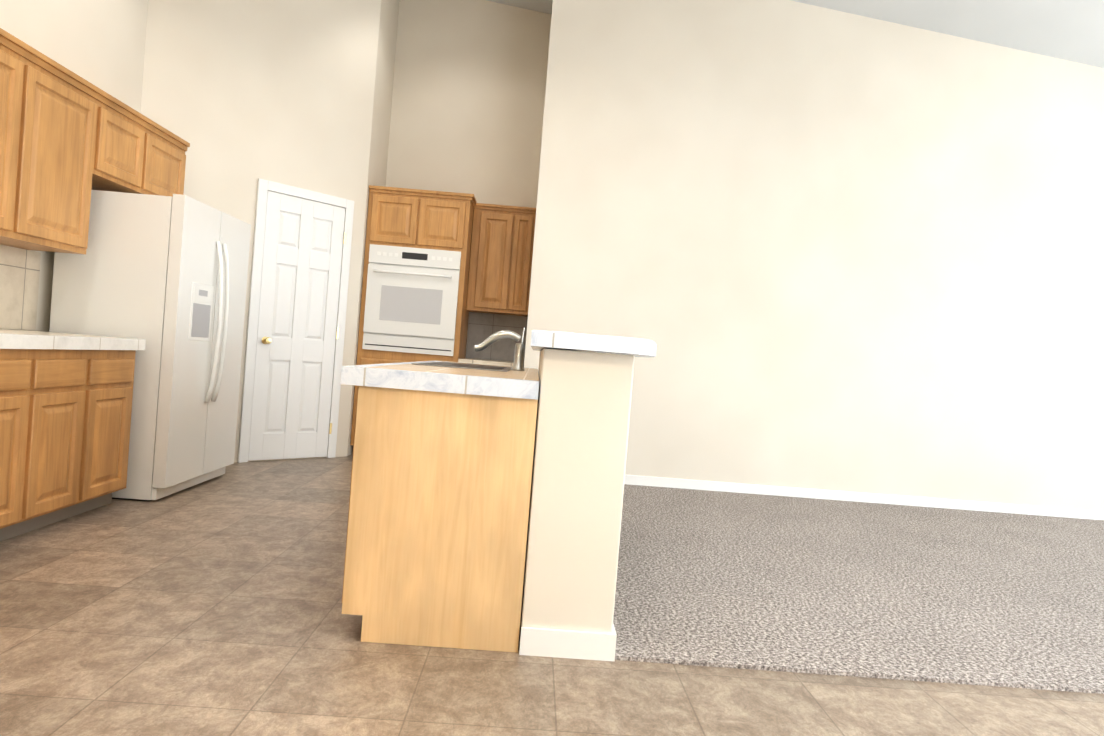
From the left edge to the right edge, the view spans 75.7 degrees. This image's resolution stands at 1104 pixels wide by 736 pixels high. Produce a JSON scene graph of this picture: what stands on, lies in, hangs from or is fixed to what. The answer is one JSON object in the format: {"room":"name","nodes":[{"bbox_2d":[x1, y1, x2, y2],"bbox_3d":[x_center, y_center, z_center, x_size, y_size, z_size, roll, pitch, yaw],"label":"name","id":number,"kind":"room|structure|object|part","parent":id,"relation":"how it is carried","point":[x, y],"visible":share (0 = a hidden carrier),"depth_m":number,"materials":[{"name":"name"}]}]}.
{"room":"kitchen","nodes":[
{"label":"kitchen","id":0,"kind":"room"},
{"bbox_2d":[0,454,1103,735],"bbox_3d":[1.577,1.121,2.312,9.900,0.050,12.000,5,1,-1],"label":"floor","id":1,"kind":"structure","parent":0,"point":[212,606],"depth_m":2.26,"materials":[{"name":"tile"}]},
{"bbox_2d":[0,349,39,541],"bbox_3d":[-2.594,0.322,2.955,0.608,0.859,0.310,5,1,-1],"label":"base cabinet","id":2,"kind":"object","parent":1,"relation":"on","point":[19,368],"depth_m":3.05,"materials":[{"name":"brown wood"}]},
{"bbox_2d":[28,349,95,531],"bbox_3d":[-2.601,0.315,3.302,0.608,0.859,0.385,5,1,-1],"label":"base cabinet","id":3,"kind":"object","parent":1,"relation":"on","point":[65,409],"depth_m":3.35,"materials":[{"name":"brown wood"}]},
{"bbox_2d":[0,329,145,348],"bbox_3d":[-2.524,-0.115,1.912,0.628,0.061,4.052,5,1,-1],"label":"countertop","id":4,"kind":"structure","parent":3,"relation":"on","point":[9,339],"depth_m":3.32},
{"bbox_2d":[84,349,143,511],"bbox_3d":[-2.610,0.307,3.710,0.608,0.859,0.430,5,1,-1],"label":"base cabinet","id":5,"kind":"object","parent":1,"relation":"on","point":[113,379],"depth_m":3.72,"materials":[{"name":"brown wood"}]},
{"bbox_2d":[49,190,250,500],"bbox_3d":[-2.454,-0.137,4.460,0.769,1.745,0.920,5,1,-1],"label":"refrigerator","id":6,"kind":"object","parent":1,"relation":"on","point":[165,277],"visible":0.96,"depth_m":4.01,"materials":[{"name":"white metal"}]},
{"bbox_3d":[-2.091,-0.286,4.467,0.069,1.006,0.116,5,1,-1],"label":"handle","id":7,"kind":"part","parent":6,"relation":"part of","materials":[{"name":"white plastic"}]},
{"bbox_2d":[350,185,476,453],"bbox_3d":[-1.228,-0.377,6.459,0.906,2.349,0.702,5,1,-1],"label":"tall cabinet","id":8,"kind":"object","parent":1,"relation":"on","point":[416,275],"visible":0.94,"depth_m":6.16,"materials":[{"name":"brown wood"}]},
{"bbox_2d":[362,244,466,356],"bbox_3d":[-1.223,-0.591,6.372,0.788,0.910,0.536,5,1,-1],"label":"wall oven","id":9,"kind":"object","parent":8,"relation":"in","point":[412,294],"depth_m":6.16,"materials":[{"name":"white metal"}]},
{"bbox_2d":[342,384,537,652],"bbox_3d":[-0.394,0.500,2.701,0.612,0.859,0.644,5,1,-1],"label":"base cabinet","id":10,"kind":"object","parent":1,"relation":"on","point":[440,491],"depth_m":2.38,"materials":[{"name":"brown wood"}]},
{"bbox_2d":[340,360,538,399],"bbox_3d":[-0.394,0.029,3.419,0.652,0.060,2.140,5,1,-1],"label":"countertop","id":11,"kind":"structure","parent":10,"relation":"on","point":[459,379],"depth_m":2.35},
{"bbox_2d":[411,361,512,371],"bbox_3d":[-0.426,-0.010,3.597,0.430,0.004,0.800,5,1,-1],"label":"basin","id":12,"kind":"object","parent":11,"relation":"in","point":[438,364],"depth_m":3.37,"materials":[{"name":"silver metal"}]},
{"bbox_2d":[474,328,524,370],"bbox_3d":[-0.262,-0.110,3.677,0.261,0.226,0.243,5,1,-1],"label":"faucet","id":13,"kind":"object","parent":11,"relation":"on","point":[518,363],"depth_m":3.57,"materials":[{"name":"silver metal"}]},
{"bbox_2d":[458,358,523,366],"bbox_3d":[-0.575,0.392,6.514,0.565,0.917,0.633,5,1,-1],"label":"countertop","id":14,"kind":"structure","parent":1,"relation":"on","point":[487,362],"depth_m":6.19,"materials":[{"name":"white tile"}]},
{"bbox_2d":[519,348,634,649],"bbox_3d":[0.060,0.439,3.446,0.308,1.030,2.120,5,1,-1],"label":"wall column","id":15,"kind":"structure","parent":1,"relation":"on","point":[577,485],"depth_m":2.39,"materials":[{"name":"paint"}]},
{"bbox_2d":[519,627,616,661],"bbox_3d":[0.054,0.928,2.388,0.321,0.090,0.013,5,1,-1],"label":"baseboard","id":16,"kind":"structure","parent":15,"relation":"attached to","point":[571,644],"depth_m":2.38,"materials":[{"name":"white paint"}]},
{"bbox_2d":[531,330,656,357],"bbox_3d":[0.170,-0.100,3.519,0.530,0.052,2.440,5,1,-1],"label":"countertop","id":17,"kind":"structure","parent":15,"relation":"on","point":[541,340],"depth_m":2.30,"materials":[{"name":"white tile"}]},
{"bbox_2d":[613,484,1103,693],"bbox_3d":[3.076,1.177,4.157,6.215,0.014,3.380,5,1,-1],"label":"carpet floor","id":18,"kind":"structure","parent":1,"relation":"on","point":[813,586],"depth_m":3.38,"materials":[{"name":"beige carpet"}]},
{"bbox_2d":[0,0,1103,510],"bbox_3d":[1.952,-1.636,-0.494,9.520,5.600,1.040,5,1,-1],"label":"wall","id":19,"kind":"structure","parent":0,"point":[810,246],"depth_m":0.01,"materials":[{"name":"paint"}]},
{"bbox_2d":[0,28,31,243],"bbox_3d":[-2.631,-1.052,3.029,0.336,0.880,0.550,5,1,-1],"label":"upper cabinet","id":20,"kind":"object","parent":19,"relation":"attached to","point":[15,56],"depth_m":3.26,"materials":[{"name":"brown wood"}]},
{"bbox_2d":[0,244,40,329],"bbox_3d":[-2.825,-0.390,1.947,0.009,0.433,4.036,5,1,-1],"label":"tile backsplash","id":21,"kind":"structure","parent":19,"relation":"attached to","point":[19,276],"depth_m":3.82,"materials":[{"name":"beige tile"}]},
{"bbox_2d":[0,48,103,254],"bbox_3d":[-2.644,-1.062,3.581,0.336,0.880,0.555,5,1,-1],"label":"upper cabinet","id":22,"kind":"object","parent":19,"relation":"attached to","point":[70,140],"depth_m":3.59,"materials":[{"name":"brown wood"}]},
{"bbox_2d":[100,92,151,193],"bbox_3d":[-2.637,-1.294,4.087,0.336,0.434,0.465,5,1,-1],"label":"upper cabinet","id":23,"kind":"object","parent":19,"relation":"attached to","point":[127,132],"depth_m":4.13,"materials":[{"name":"brown wood"}]},
{"bbox_2d":[148,121,189,196],"bbox_3d":[-2.648,-1.303,4.575,0.336,0.434,0.511,5,1,-1],"label":"upper cabinet","id":24,"kind":"object","parent":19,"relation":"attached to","point":[166,153],"depth_m":4.57,"materials":[{"name":"brown wood"}]},
{"bbox_2d":[238,178,353,462],"bbox_3d":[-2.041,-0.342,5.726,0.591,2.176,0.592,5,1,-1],"label":"door","id":25,"kind":"structure","parent":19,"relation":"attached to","point":[296,324],"depth_m":5.70,"materials":[{"name":"white paint"}]},
{"bbox_3d":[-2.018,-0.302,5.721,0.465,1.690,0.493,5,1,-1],"label":"knob","id":26,"kind":"part","parent":25,"relation":"part of","materials":[{"name":"gold metal"}]},
{"bbox_2d":[466,312,527,361],"bbox_3d":[-0.528,-0.295,6.826,0.565,0.443,0.008,5,1,-1],"label":"tile backsplash","id":27,"kind":"structure","parent":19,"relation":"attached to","point":[480,325],"depth_m":6.82,"materials":[{"name":"beige tile"}]},
{"bbox_2d":[466,203,535,316],"bbox_3d":[-0.468,-0.998,6.644,0.565,0.973,0.342,5,1,-1],"label":"upper cabinet","id":28,"kind":"object","parent":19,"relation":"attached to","point":[501,256],"visible":0.92,"depth_m":6.49,"materials":[{"name":"brown wood"}]},
{"bbox_2d":[624,475,1103,519],"bbox_3d":[2.916,1.097,5.836,6.469,0.090,0.013,5,1,-1],"label":"baseboard","id":29,"kind":"structure","parent":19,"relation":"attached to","point":[629,479],"depth_m":5.82,"materials":[{"name":"white paint"}]},
{"bbox_2d":[487,0,1103,67],"bbox_3d":[1.984,-2.449,3.405,10.000,1.858,7.500,5,1,-1],"label":"ceiling","id":30,"kind":"structure","parent":0,"point":[1071,30],"depth_m":5.53,"materials":[{"name":"paint"}]}
]}

